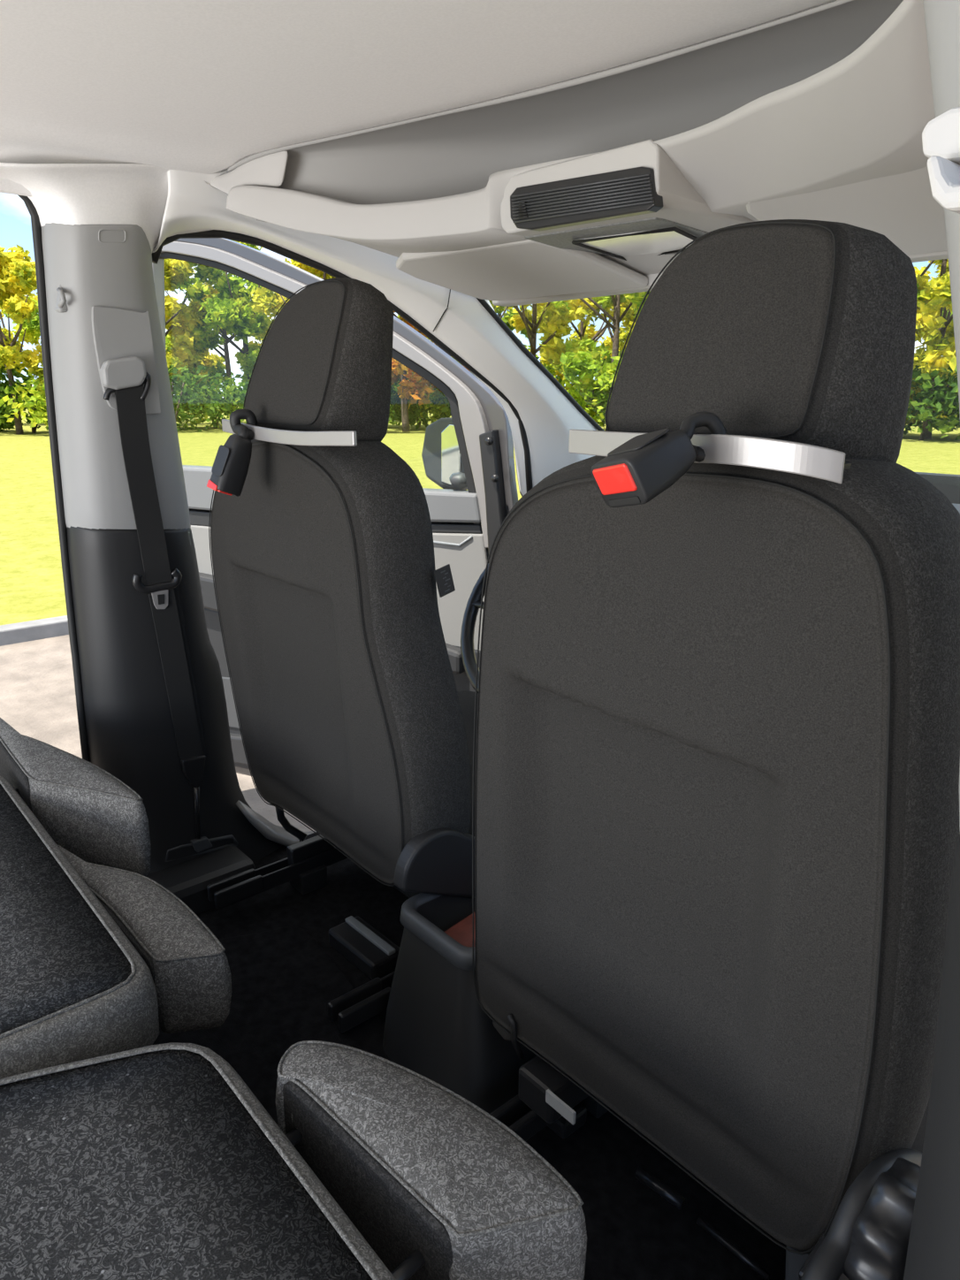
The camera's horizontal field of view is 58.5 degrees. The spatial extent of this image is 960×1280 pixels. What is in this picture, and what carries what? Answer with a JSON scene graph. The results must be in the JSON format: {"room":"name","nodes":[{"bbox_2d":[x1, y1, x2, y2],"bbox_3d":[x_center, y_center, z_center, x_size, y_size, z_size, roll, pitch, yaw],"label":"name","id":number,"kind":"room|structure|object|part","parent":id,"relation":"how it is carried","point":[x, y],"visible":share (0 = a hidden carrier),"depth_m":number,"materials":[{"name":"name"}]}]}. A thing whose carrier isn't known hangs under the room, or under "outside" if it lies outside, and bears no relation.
{"room":"vehicle interior","nodes":[
{"label":"vehicle interior","id":0,"kind":"room"},
{"bbox_2d":[0,162,281,914],"bbox_3d":[-0.574,-0.098,1.624,0.575,1.397,0.265,-13,21,-39],"label":"trim","id":1,"kind":"structure","parent":0,"point":[96,227],"depth_m":1.53,"materials":[{"name":"plastic"}]},
{"bbox_3d":[-0.617,-0.432,1.506,0.233,0.529,0.200,-15,22,-41],"label":"trim","id":2,"kind":"part","parent":1,"relation":"part of","materials":[{"name":"grey plastic"}]},
{"bbox_3d":[-0.592,-0.466,1.438,0.106,0.169,0.042,-13,21,-39],"label":"belt height panel","id":3,"kind":"part","parent":1,"relation":"part of","materials":[{"name":"grey plastic"}]},
{"bbox_2d":[99,356,212,852],"bbox_3d":[-0.590,-0.016,1.604,0.074,0.975,0.167,4,17,13],"label":"belt","id":4,"kind":"object","parent":1,"relation":"attached to","point":[125,377],"visible":1,"depth_m":1.58,"materials":[{"name":"black fabric"}]},
{"bbox_3d":[-0.596,-0.076,1.599,0.033,0.040,0.005,-13,21,-39],"label":"tongue plate","id":5,"kind":"part","parent":4,"relation":"part of","materials":[{"name":"silver metal"}]},
{"bbox_3d":[-0.581,0.425,1.786,0.042,0.028,0.015,-13,21,-39],"label":"anchor plate","id":6,"kind":"part","parent":4,"relation":"part of","materials":[{"name":"grey metal"}]},
{"bbox_3d":[-0.570,0.165,1.740,0.533,0.854,0.217,-13,21,-39],"label":"trim","id":7,"kind":"part","parent":1,"relation":"part of","materials":[{"name":"black plastic"}]},
{"bbox_2d":[236,800,316,846],"bbox_3d":[-0.402,0.415,2.014,0.382,0.231,0.068,-13,21,-39],"label":"door sill","id":8,"kind":"structure","parent":0,"point":[277,834],"depth_m":1.92,"materials":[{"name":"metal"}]},
{"bbox_2d":[151,168,604,496],"bbox_3d":[-0.073,-0.605,1.862,1.253,0.704,0.177,-15,22,-41],"label":"trim","id":9,"kind":"structure","parent":0,"point":[541,414],"depth_m":1.82,"materials":[{"name":"white plastic"}]},
{"bbox_2d":[152,237,518,776],"bbox_3d":[-0.557,-0.320,2.670,1.585,1.818,0.251,9,18,29],"label":"front door","id":10,"kind":"structure","parent":9,"relation":"attached to","point":[468,453],"depth_m":2.33,"materials":[{"name":"grey paint"}]},
{"bbox_3d":[-1.027,-0.900,2.707,0.133,0.706,0.045,9,18,28],"label":"frame post","id":11,"kind":"part","parent":10,"relation":"part of","materials":[{"name":"silver metal"}]},
{"bbox_2d":[221,677,240,728],"bbox_3d":[-0.853,0.208,2.903,0.368,0.203,0.020,9,18,28],"label":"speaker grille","id":12,"kind":"object","parent":10,"relation":"attached to","point":[232,719],"depth_m":2.89,"materials":[{"name":"grey plastic"}]},
{"bbox_3d":[-0.470,-0.725,2.431,1.256,0.831,0.045,9,18,28],"label":"frame","id":13,"kind":"part","parent":10,"relation":"part of","materials":[{"name":"silver metal"}]},
{"bbox_3d":[-0.528,-0.434,2.567,1.261,0.131,0.090,9,18,28],"label":"belt rail","id":14,"kind":"part","parent":10,"relation":"part of","materials":[{"name":"grey"}]},
{"bbox_3d":[-0.562,-0.089,2.662,1.226,0.190,0.110,9,18,28],"label":"armrest","id":15,"kind":"part","parent":10,"relation":"part of","materials":[{"name":"grey plastic"}]},
{"bbox_3d":[-0.457,-0.747,2.437,1.307,0.869,0.035,9,18,28],"label":"frame","id":16,"kind":"part","parent":10,"relation":"part of","materials":[{"name":"grey paint"}]},
{"bbox_2d":[441,424,461,485],"bbox_3d":[-0.079,-0.512,2.369,0.064,0.164,0.010,9,18,28],"label":"mirror glass","id":17,"kind":"object","parent":10,"relation":"on","point":[451,458],"depth_m":2.36,"materials":[{"name":"white"}]},
{"bbox_3d":[-0.085,-0.271,2.309,0.150,0.033,0.008,9,18,28],"label":"pull handle","id":18,"kind":"part","parent":10,"relation":"part of","materials":[{"name":"grey plastic"}]},
{"bbox_3d":[-0.053,-0.440,2.346,0.060,0.038,0.108,-1,16,-4],"label":"mirror arm","id":19,"kind":"part","parent":10,"relation":"part of","materials":[{"name":"grey plastic"}]},
{"bbox_3d":[0.046,-0.310,2.239,0.087,0.466,0.050,9,18,28],"label":"hinge post","id":20,"kind":"part","parent":10,"relation":"part of","materials":[{"name":"black plastic"}]},
{"bbox_2d":[0,0,837,197],"bbox_3d":[-0.785,-0.450,0.370,2.426,0.122,1.342,-13,21,-39],"label":"ceiling","id":21,"kind":"structure","parent":0,"point":[207,87],"depth_m":1.02,"materials":[{"name":"fabric"}]},
{"bbox_2d":[210,150,288,194],"bbox_3d":[-0.375,-0.746,1.372,0.155,0.060,0.012,4,17,15],"label":"headliner edge","id":22,"kind":"structure","parent":21,"relation":"attached to","point":[270,170],"depth_m":1.37,"materials":[{"name":"grey plastic"}]},
{"bbox_2d":[227,0,903,221],"bbox_3d":[0.159,-0.693,1.172,1.133,0.139,0.447,14,21,41],"label":"roof recess","id":23,"kind":"structure","parent":21,"relation":"attached to","point":[455,151],"depth_m":1.27,"materials":[{"name":"grey plastic"}]},
{"bbox_2d":[196,831,786,1279],"bbox_3d":[-0.281,0.766,1.170,3.200,0.120,1.540,-13,21,-39],"label":"floor","id":24,"kind":"structure","parent":0,"point":[634,1232],"depth_m":1.14,"materials":[{"name":"black carpet"}]},
{"bbox_2d":[0,717,231,1078],"bbox_3d":[-0.936,0.478,1.174,0.881,0.430,1.122,-13,21,-39],"label":"seat","id":25,"kind":"object","parent":24,"relation":"on","point":[97,956],"visible":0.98,"depth_m":1.03,"materials":[{"name":"grey fabric"}]},
{"bbox_2d":[145,845,255,909],"bbox_3d":[-0.586,0.786,0.907,1.400,0.148,1.725,-13,21,-39],"label":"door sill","id":26,"kind":"structure","parent":24,"relation":"attached to","point":[188,880],"depth_m":1.73,"materials":[{"name":"black plastic"}]},
{"bbox_2d":[0,1040,586,1279],"bbox_3d":[-0.397,0.656,0.590,0.907,0.412,0.676,-13,21,-39],"label":"seat","id":27,"kind":"object","parent":24,"relation":"on","point":[160,1161],"visible":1,"depth_m":0.68,"materials":[{"name":"grey fabric"}]},
{"bbox_3d":[-0.184,0.469,0.764,0.012,0.040,0.089,15,22,42],"label":"headrest post","id":28,"kind":"part","parent":27,"relation":"part of","materials":[{"name":"black metal"}]},
{"bbox_3d":[-0.066,0.501,0.653,0.012,0.040,0.089,15,22,42],"label":"headrest post","id":29,"kind":"part","parent":27,"relation":"part of","materials":[{"name":"black metal"}]},
{"bbox_2d":[206,277,478,1032],"bbox_3d":[-0.116,-0.013,1.563,0.673,1.159,0.611,-13,21,-39],"label":"seat","id":30,"kind":"object","parent":24,"relation":"on","point":[355,724],"visible":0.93,"depth_m":1.28,"materials":[{"name":"fabric"}]},
{"bbox_3d":[-0.319,0.456,1.835,0.515,0.033,0.038,-13,21,-39],"label":"seat rail","id":31,"kind":"part","parent":30,"relation":"part of","materials":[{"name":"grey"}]},
{"bbox_2d":[221,419,357,446],"bbox_3d":[-0.253,-0.305,1.250,0.111,0.032,0.363,-13,21,-39],"label":"bar","id":32,"kind":"object","parent":30,"relation":"attached to","point":[339,438],"visible":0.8,"depth_m":1.17,"materials":[{"name":"silver metal"}]},
{"bbox_2d":[206,408,257,496],"bbox_3d":[-0.364,-0.278,1.275,0.094,0.126,0.063,-13,21,-39],"label":"seat belt buckle","id":33,"kind":"object","parent":32,"relation":"hanging from","point":[230,468],"visible":0.98,"depth_m":1.25,"materials":[{"name":"black plastic"}]},
{"bbox_3d":[-0.378,-0.261,1.247,0.034,0.044,0.016,15,22,42],"label":"moulded panel","id":34,"kind":"part","parent":33,"relation":"part of","materials":[{"name":"black plastic"}]},
{"bbox_3d":[-0.255,0.011,1.454,0.190,0.736,0.600,-13,21,-39],"label":"backrest","id":35,"kind":"part","parent":30,"relation":"part of","materials":[{"name":"fabric"}]},
{"bbox_3d":[-0.032,0.556,1.523,0.505,0.033,0.038,-13,21,-39],"label":"seat rail","id":36,"kind":"part","parent":30,"relation":"part of","materials":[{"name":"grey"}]},
{"bbox_3d":[-0.030,0.403,1.796,0.400,0.090,0.400,-13,21,-39],"label":"seat","id":37,"kind":"part","parent":30,"relation":"part of","materials":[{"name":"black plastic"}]},
{"bbox_2d":[457,689,478,836],"bbox_3d":[-0.052,0.277,1.740,0.460,0.170,0.510,-13,21,-39],"label":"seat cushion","id":38,"kind":"object","parent":30,"relation":"on","point":[466,697],"depth_m":1.79,"materials":[{"name":"fabric"}]},
{"bbox_2d":[328,915,399,979],"bbox_3d":[-0.211,0.563,1.578,0.074,0.042,0.149,-13,21,-39],"label":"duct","id":39,"kind":"object","parent":24,"relation":"on","point":[366,948],"visible":0.86,"depth_m":1.56,"materials":[{"name":"black plastic"}]},
{"bbox_2d":[382,892,539,1113],"bbox_3d":[0.161,0.484,1.452,0.675,0.260,0.246,-13,21,-39],"label":"console","id":40,"kind":"object","parent":24,"relation":"on","point":[437,1028],"visible":0.37,"depth_m":1.23,"materials":[{"name":"black plastic"}]},
{"bbox_2d":[444,911,475,946],"bbox_3d":[0.019,0.463,1.302,0.100,0.070,0.170,14,21,39],"label":"wallet","id":41,"kind":"object","parent":40,"relation":"in","point":[461,932],"visible":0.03,"depth_m":1.27,"materials":[{"name":"brown leather"}]},
{"bbox_2d":[472,219,959,1279],"bbox_3d":[0.338,0.250,0.999,0.693,1.306,0.601,-13,21,-39],"label":"seat","id":42,"kind":"object","parent":24,"relation":"on","point":[717,829],"visible":0.91,"depth_m":0.73,"materials":[{"name":"fabric"}]},
{"bbox_3d":[0.094,0.546,1.003,0.004,0.016,0.045,-13,21,-39],"label":"rating plate","id":43,"kind":"part","parent":42,"relation":"part of","materials":[{"name":"grey"}]},
{"bbox_3d":[0.112,0.671,1.226,0.050,0.030,0.070,-13,21,-39],"label":"rail","id":44,"kind":"part","parent":42,"relation":"part of","materials":[{"name":"black metal"}]},
{"bbox_2d":[568,429,851,483],"bbox_3d":[0.189,-0.156,0.702,0.118,0.031,0.266,-13,21,-39],"label":"bar","id":45,"kind":"object","parent":42,"relation":"on","point":[820,462],"visible":0.8,"depth_m":0.61,"materials":[{"name":"silver metal"}]},
{"bbox_2d":[590,411,727,507],"bbox_3d":[0.130,-0.134,0.635,0.105,0.069,0.059,-13,21,-39],"label":"seat belt buckle","id":46,"kind":"object","parent":45,"relation":"hanging from","point":[646,465],"visible":0.99,"depth_m":0.61,"materials":[{"name":"black plastic"}]},
{"bbox_3d":[0.114,-0.143,0.620,0.029,0.021,0.044,-7,18,-24],"label":"moulded panel","id":47,"kind":"part","parent":46,"relation":"part of","materials":[{"name":"black plastic"}]},
{"bbox_3d":[0.198,-0.141,0.663,0.066,0.009,0.154,-13,21,-39],"label":"web plate","id":48,"kind":"part","parent":45,"relation":"part of","materials":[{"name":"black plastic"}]},
{"bbox_3d":[0.439,0.705,0.924,0.408,0.473,0.020,-13,21,-39],"label":"shield plate","id":49,"kind":"part","parent":42,"relation":"part of","materials":[{"name":"black plastic"}]},
{"bbox_3d":[0.330,0.470,0.676,0.107,0.107,0.036,-13,21,-39],"label":"recline knob","id":50,"kind":"part","parent":42,"relation":"part of","materials":[{"name":"black plastic"}]},
{"bbox_2d":[911,1099,929,1151],"bbox_3d":[0.404,0.444,1.160,0.460,0.170,0.510,-13,21,-39],"label":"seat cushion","id":51,"kind":"object","parent":42,"relation":"on","point":[918,1145],"depth_m":0.88,"materials":[{"name":"fabric"}]},
{"bbox_2d":[492,250,948,306],"bbox_3d":[0.425,-0.605,1.404,0.050,0.028,1.180,-13,21,-39],"label":"header rail","id":52,"kind":"object","parent":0,"point":[940,255],"visible":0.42,"depth_m":1.61,"materials":[{"name":"grey plastic"}]},
{"bbox_2d":[226,0,935,274],"bbox_3d":[0.190,-0.617,1.212,0.677,0.123,1.102,-13,21,-39],"label":"shelf","id":53,"kind":"object","parent":52,"relation":"attached to","point":[864,116],"visible":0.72,"depth_m":0.96,"materials":[{"name":"grey plastic"}]},
{"bbox_2d":[396,239,647,300],"bbox_3d":[0.055,-0.674,1.564,0.299,0.069,0.415,-13,21,-39],"label":"sun visor","id":54,"kind":"object","parent":53,"relation":"attached to","point":[523,269],"visible":0.79,"depth_m":1.53,"materials":[{"name":"grey plastic"}]},
{"bbox_2d":[500,139,754,260],"bbox_3d":[0.249,-0.645,1.302,0.414,0.086,0.362,-13,21,-39],"label":"console","id":55,"kind":"object","parent":53,"relation":"attached to","point":[620,202],"visible":0.73,"depth_m":1.16,"materials":[{"name":"grey plastic"}]},
{"bbox_3d":[0.136,-0.592,1.150,0.020,0.064,0.264,-13,21,-39],"label":"vent panel","id":56,"kind":"part","parent":55,"relation":"part of","materials":[{"name":"black plastic"}]},
{"bbox_3d":[0.251,-0.628,1.341,0.256,0.020,0.361,11,20,35],"label":"under panel","id":57,"kind":"part","parent":55,"relation":"part of","materials":[{"name":"grey plastic"}]},
{"bbox_2d":[571,226,697,260],"bbox_3d":[0.262,-0.609,1.325,0.171,0.005,0.239,10,19,31],"label":"reading lamp","id":58,"kind":"object","parent":55,"relation":"on","point":[620,243],"depth_m":1.29,"materials":[{"name":"plastic"}]},
{"bbox_2d":[746,166,947,255],"bbox_3d":[0.540,-0.517,1.021,0.299,0.069,0.415,-13,21,-39],"label":"sun visor","id":59,"kind":"object","parent":53,"relation":"attached to","point":[902,208],"visible":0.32,"depth_m":1.05,"materials":[{"name":"grey plastic"}]},
{"bbox_2d":[903,0,959,1279],"bbox_3d":[0.355,0.199,0.594,0.559,1.397,0.256,-13,21,-39],"label":"trim","id":60,"kind":"structure","parent":0,"point":[933,1247],"depth_m":0.47,"materials":[{"name":"plastic"}]},
{"bbox_3d":[0.385,0.474,0.670,0.533,0.854,0.217,-13,21,-39],"label":"trim","id":61,"kind":"part","parent":60,"relation":"part of","materials":[{"name":"black plastic"}]},
{"bbox_3d":[0.323,-0.128,0.453,0.232,0.529,0.193,-13,20,-37],"label":"trim","id":62,"kind":"part","parent":60,"relation":"part of","materials":[{"name":"grey plastic"}]},
{"bbox_2d":[914,472,959,503],"bbox_3d":[0.980,0.072,2.094,0.050,0.950,1.400,-13,21,-39],"label":"door","id":63,"kind":"structure","parent":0,"point":[948,484],"depth_m":1.88,"materials":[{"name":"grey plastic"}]},
{"bbox_2d":[952,503,959,514],"bbox_3d":[0.702,-0.072,1.805,0.650,0.538,1.320,-13,21,-39],"label":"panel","id":64,"kind":"object","parent":63,"relation":"attached to","point":[956,506],"visible":0.02,"depth_m":1.29,"materials":[{"name":"grey plastic"}]},
{"bbox_2d":[460,563,488,693],"bbox_3d":[0.147,-0.045,1.779,0.365,0.360,0.344,-1,16,-4],"label":"steering wheel","id":65,"kind":"object","parent":64,"relation":"attached to","point":[474,602],"visible":0.17,"depth_m":1.89,"materials":[{"name":"black plastic"}]},
{"label":"outside","id":66,"kind":"structure","parent":0,"visible":0},
{"bbox_2d":[0,406,959,624],"bbox_3d":[-17.923,-12.851,50.042,280.000,0.001,220.000,-13,21,-39],"label":"lawn","id":67,"kind":"structure","parent":66,"point":[32,588],"depth_m":14.96,"materials":[{"name":"green plant"}]},
{"bbox_2d":[0,404,15,431],"bbox_3d":[-20.560,-9.159,34.765,3.498,1.542,3.451,-13,21,-39],"label":"shrub","id":68,"kind":"object","parent":67,"relation":"on","point":[6,425],"visible":0.25,"depth_m":34.69,"materials":[{"name":"green plant"}]},
{"bbox_2d":[0,243,43,434],"bbox_3d":[-17.782,-11.178,31.826,4.526,6.904,4.414,5,17,17],"label":"tree","id":69,"kind":"object","parent":67,"relation":"on","point":[18,270],"visible":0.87,"depth_m":30.96,"materials":[{"name":"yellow plant"}]},
{"bbox_2d":[2,284,41,380],"bbox_3d":[-17.967,-13.482,38.278,5.164,7.756,5.490,2,16,8],"label":"tree","id":70,"kind":"object","parent":67,"relation":"on","point":[34,323],"visible":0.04,"depth_m":36.81,"materials":[{"name":"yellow plant"}]},
{"bbox_2d":[0,282,46,415],"bbox_3d":[-23.559,-14.044,41.902,4.716,6.815,5.545,3,16,11],"label":"tree","id":71,"kind":"object","parent":67,"relation":"on","point":[35,298],"visible":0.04,"depth_m":41.52,"materials":[{"name":"green plant"}]},
{"bbox_2d":[0,364,47,433],"bbox_3d":[-17.474,-9.541,33.503,5.452,2.955,5.009,-9,18,-29],"label":"shrub","id":72,"kind":"object","parent":67,"relation":"on","point":[8,408],"visible":0.16,"depth_m":32.93,"materials":[{"name":"green plant"}]},
{"bbox_3d":[-17.145,-9.060,33.536,0.818,2.011,0.826,-13,21,-39],"label":"stem","id":73,"kind":"part","parent":72,"relation":"part of","materials":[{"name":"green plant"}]},
{"bbox_2d":[0,369,48,430],"bbox_3d":[-15.402,-8.969,32.406,5.024,2.468,4.401,-13,21,-39],"label":"shrub","id":74,"kind":"object","parent":67,"relation":"on","point":[39,394],"visible":0.25,"depth_m":31.12,"materials":[{"name":"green plant"}]},
{"bbox_2d":[165,335,173,350],"bbox_3d":[-19.058,-16.219,46.170,6.162,8.856,8.680,12,20,37],"label":"tree","id":75,"kind":"object","parent":67,"relation":"on","point":[168,342],"visible":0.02,"depth_m":46.61,"materials":[{"name":"green plant"}]},
{"bbox_2d":[164,259,209,392],"bbox_3d":[-13.821,-13.209,36.779,5.480,8.057,4.597,-13,21,-39],"label":"tree","id":76,"kind":"object","parent":67,"relation":"on","point":[176,314],"visible":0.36,"depth_m":36.59,"materials":[{"name":"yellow plant"}]},
{"bbox_2d":[167,364,241,431],"bbox_3d":[-12.239,-9.927,35.154,4.995,3.001,5.119,-2,16,-6],"label":"shrub","id":77,"kind":"object","parent":67,"relation":"on","point":[192,401],"visible":0.56,"depth_m":34.35,"materials":[{"name":"green plant"}]},
{"bbox_3d":[-12.371,-9.336,34.493,1.468,2.011,1.106,-13,21,-39],"label":"stem","id":78,"kind":"part","parent":77,"relation":"part of","materials":[{"name":"brown plant"}]},
{"bbox_2d":[173,373,250,428],"bbox_3d":[-12.024,-10.368,37.475,5.202,2.533,4.522,10,19,30],"label":"shrub","id":79,"kind":"object","parent":67,"relation":"on","point":[232,382],"visible":0.12,"depth_m":37.11,"materials":[{"name":"green plant"}]},
{"bbox_3d":[-11.828,-10.165,37.908,1.014,1.717,1.291,-11,19,-32],"label":"stem","id":80,"kind":"part","parent":79,"relation":"part of","materials":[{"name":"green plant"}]},
{"bbox_2d":[164,272,266,416],"bbox_3d":[-13.021,-15.854,42.557,8.012,9.945,7.715,-2,16,-6],"label":"tree","id":81,"kind":"object","parent":67,"relation":"on","point":[208,360],"visible":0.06,"depth_m":43.01,"materials":[{"name":"green plant"}]},
{"bbox_2d":[198,383,247,427],"bbox_3d":[-9.212,-9.749,35.835,5.255,2.068,3.352,-3,16,-12],"label":"shrub","id":82,"kind":"object","parent":67,"relation":"on","point":[227,401],"visible":0.18,"depth_m":35.87,"materials":[{"name":"green plant"}]},
{"bbox_2d":[176,239,274,385],"bbox_3d":[-11.043,-13.918,37.783,4.658,8.866,5.481,-3,16,-10],"label":"tree","id":83,"kind":"object","parent":67,"relation":"on","point":[230,313],"visible":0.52,"depth_m":36.92,"materials":[{"name":"green plant"}]},
{"bbox_2d":[225,374,251,407],"bbox_3d":[-7.098,-9.860,34.459,5.497,3.036,5.027,-13,21,-39],"label":"shrub","id":84,"kind":"object","parent":67,"relation":"on","point":[242,383],"visible":0.02,"depth_m":33.81,"materials":[{"name":"green plant"}]},
{"bbox_2d":[250,258,335,319],"bbox_3d":[-6.617,-13.876,37.167,6.067,9.115,5.071,-13,21,-39],"label":"tree","id":85,"kind":"object","parent":67,"relation":"on","point":[272,301],"visible":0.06,"depth_m":36.26,"materials":[{"name":"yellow plant"}]},
{"bbox_2d":[388,379,440,429],"bbox_3d":[-4.258,-9.974,36.326,4.773,2.227,3.776,-13,21,-39],"label":"shrub","id":86,"kind":"object","parent":67,"relation":"on","point":[415,411],"visible":0.28,"depth_m":36.38,"materials":[{"name":"green plant"}]},
{"bbox_2d":[388,373,446,426],"bbox_3d":[-3.440,-11.171,38.719,5.598,3.192,3.197,9,19,29],"label":"shrub","id":87,"kind":"object","parent":67,"relation":"on","point":[396,384],"visible":0.03,"depth_m":38.30,"materials":[{"name":"green plant"}]},
{"bbox_2d":[391,311,471,432],"bbox_3d":[-3.030,-12.497,33.872,5.744,8.299,4.991,-13,21,-39],"label":"tree","id":88,"kind":"object","parent":67,"relation":"on","point":[399,370],"visible":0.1,"depth_m":33.44,"materials":[{"name":"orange plant"}]},
{"bbox_2d":[416,380,451,423],"bbox_3d":[-0.833,-10.333,37.211,5.009,2.424,3.795,-13,21,-39],"label":"shrub","id":89,"kind":"object","parent":67,"relation":"on","point":[437,393],"visible":0.13,"depth_m":36.43,"materials":[{"name":"green plant"}]},
{"bbox_2d":[394,306,510,419],"bbox_3d":[-1.738,-17.995,50.560,8.325,9.609,8.710,8,18,25],"label":"tree","id":90,"kind":"object","parent":67,"relation":"on","point":[508,308],"visible":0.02,"depth_m":50.10,"materials":[{"name":"green plant"}]},
{"bbox_2d":[432,380,480,419],"bbox_3d":[0.773,-9.831,35.892,4.408,2.251,4.576,-13,21,-39],"label":"shrub","id":91,"kind":"object","parent":67,"relation":"on","point":[445,408],"visible":0.02,"depth_m":35.76,"materials":[{"name":"green plant"}]},
{"bbox_2d":[397,306,526,406],"bbox_3d":[-0.746,-13.968,37.789,6.023,8.960,4.596,-13,21,-39],"label":"tree","id":92,"kind":"object","parent":67,"relation":"on","point":[510,313],"visible":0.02,"depth_m":37.12,"materials":[{"name":"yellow plant"}]},
{"bbox_2d":[474,300,573,376],"bbox_3d":[2.058,-15.682,44.556,7.304,8.486,7.835,-13,21,-39],"label":"tree","id":93,"kind":"object","parent":67,"relation":"on","point":[499,309],"visible":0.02,"depth_m":43.05,"materials":[{"name":"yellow plant"}]},
{"bbox_2d":[488,297,601,401],"bbox_3d":[1.973,-13.037,33.525,6.304,9.526,5.983,-13,21,-39],"label":"tree","id":94,"kind":"object","parent":67,"relation":"on","point":[556,325],"visible":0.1,"depth_m":32.85,"materials":[{"name":"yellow plant"}]},
{"bbox_2d":[535,357,563,382],"bbox_3d":[2.162,-10.908,37.980,3.364,3.190,5.214,5,17,18],"label":"shrub","id":95,"kind":"object","parent":67,"relation":"on","point":[547,368],"visible":0.03,"depth_m":38.10,"materials":[{"name":"green plant"}]},
{"bbox_2d":[510,295,637,382],"bbox_3d":[5.448,-16.865,46.015,9.076,9.954,7.860,-7,18,-23],"label":"tree","id":96,"kind":"object","parent":67,"relation":"on","point":[582,330],"visible":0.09,"depth_m":45.87,"materials":[{"name":"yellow plant"}]},
{"bbox_2d":[553,365,617,428],"bbox_3d":[4.333,-9.162,32.857,3.469,2.588,5.822,-8,18,-26],"label":"shrub","id":97,"kind":"object","parent":67,"relation":"on","point":[575,390],"visible":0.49,"depth_m":31.86,"materials":[{"name":"green plant"}]},
{"bbox_3d":[3.692,-8.657,32.683,1.479,1.716,0.584,7,17,22],"label":"stem","id":98,"kind":"part","parent":97,"relation":"part of","materials":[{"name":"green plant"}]},
{"bbox_2d":[571,352,611,416],"bbox_3d":[6.638,-9.527,33.003,5.262,3.205,4.879,-13,21,-39],"label":"shrub","id":99,"kind":"object","parent":67,"relation":"on","point":[592,399],"visible":0.02,"depth_m":32.60,"materials":[{"name":"green plant"}]},
{"bbox_2d":[559,294,636,431],"bbox_3d":[5.423,-12.596,31.855,5.774,9.615,5.044,-13,21,-39],"label":"tree","id":100,"kind":"object","parent":67,"relation":"on","point":[583,357],"visible":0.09,"depth_m":31.57,"materials":[{"name":"green plant"}]},
{"bbox_3d":[5.423,-13.124,31.703,5.774,8.516,5.044,-13,21,-39],"label":"crown","id":101,"kind":"part","parent":100,"relation":"part of","materials":[{"name":"green plant"}]},
{"bbox_2d":[592,290,650,318],"bbox_3d":[7.207,-12.384,30.882,6.401,9.745,6.642,3,16,10],"label":"tree","id":102,"kind":"object","parent":67,"relation":"on","point":[637,299],"visible":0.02,"depth_m":29.46,"materials":[{"name":"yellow plant"}]},
{"bbox_2d":[903,419,922,434],"bbox_3d":[14.229,-8.517,31.608,4.033,2.117,3.881,-3,16,-12],"label":"shrub","id":103,"kind":"object","parent":67,"relation":"on","point":[907,429],"visible":0.02,"depth_m":30.97,"materials":[{"name":"green plant"}]},
{"bbox_2d":[916,259,935,313],"bbox_3d":[12.915,-11.861,29.194,5.253,9.682,6.404,0,16,1],"label":"tree","id":104,"kind":"object","parent":67,"relation":"on","point":[932,262],"visible":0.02,"depth_m":27.80,"materials":[{"name":"green plant"}]},
{"bbox_3d":[12.915,-12.183,29.101,5.253,9.013,6.404,0,16,1],"label":"crown","id":105,"kind":"part","parent":104,"relation":"part of","materials":[{"name":"yellow plant"}]},
{"bbox_2d":[913,259,949,419],"bbox_3d":[22.603,-16.521,45.160,6.252,10.045,7.903,9,18,28],"label":"tree","id":106,"kind":"object","parent":67,"relation":"on","point":[938,262],"visible":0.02,"depth_m":44.08,"materials":[{"name":"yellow plant"}]},
{"bbox_2d":[904,259,958,439],"bbox_3d":[15.766,-11.557,28.166,6.400,9.651,6.630,-13,21,-39],"label":"tree","id":107,"kind":"object","parent":67,"relation":"on","point":[937,331],"visible":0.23,"depth_m":26.99,"materials":[{"name":"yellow plant"}]},
{"bbox_2d":[905,355,959,440],"bbox_3d":[15.373,-8.180,28.820,4.135,2.935,6.010,2,16,6],"label":"shrub","id":108,"kind":"object","parent":67,"relation":"on","point":[933,392],"visible":0.73,"depth_m":27.59,"materials":[{"name":"green plant"}]},
{"bbox_3d":[14.942,-7.586,28.428,1.416,2.011,0.636,-13,21,-39],"label":"stem","id":109,"kind":"part","parent":108,"relation":"part of","materials":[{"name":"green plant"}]},
{"bbox_2d":[932,404,959,433],"bbox_3d":[17.507,-8.367,30.201,3.645,2.536,5.046,-8,18,-26],"label":"shrub","id":110,"kind":"object","parent":67,"relation":"on","point":[947,417],"visible":0.02,"depth_m":30.60,"materials":[{"name":"green plant"}]},
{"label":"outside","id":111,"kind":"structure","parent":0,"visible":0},
{"bbox_2d":[0,634,314,831],"bbox_3d":[17.262,7.103,-18.912,120.000,0.001,65.200,-13,21,-39],"label":"pavement","id":112,"kind":"structure","parent":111,"point":[38,698],"depth_m":4.60,"materials":[{"name":"beige concrete"}]},
{"bbox_2d":[0,615,68,646],"bbox_3d":[1.249,10.832,-31.976,58.000,0.120,65.310,-13,21,-39],"label":"kerb","id":113,"kind":"object","parent":112,"relation":"on","point":[42,628],"depth_m":5.69,"materials":[{"name":"concrete"}]}
]}

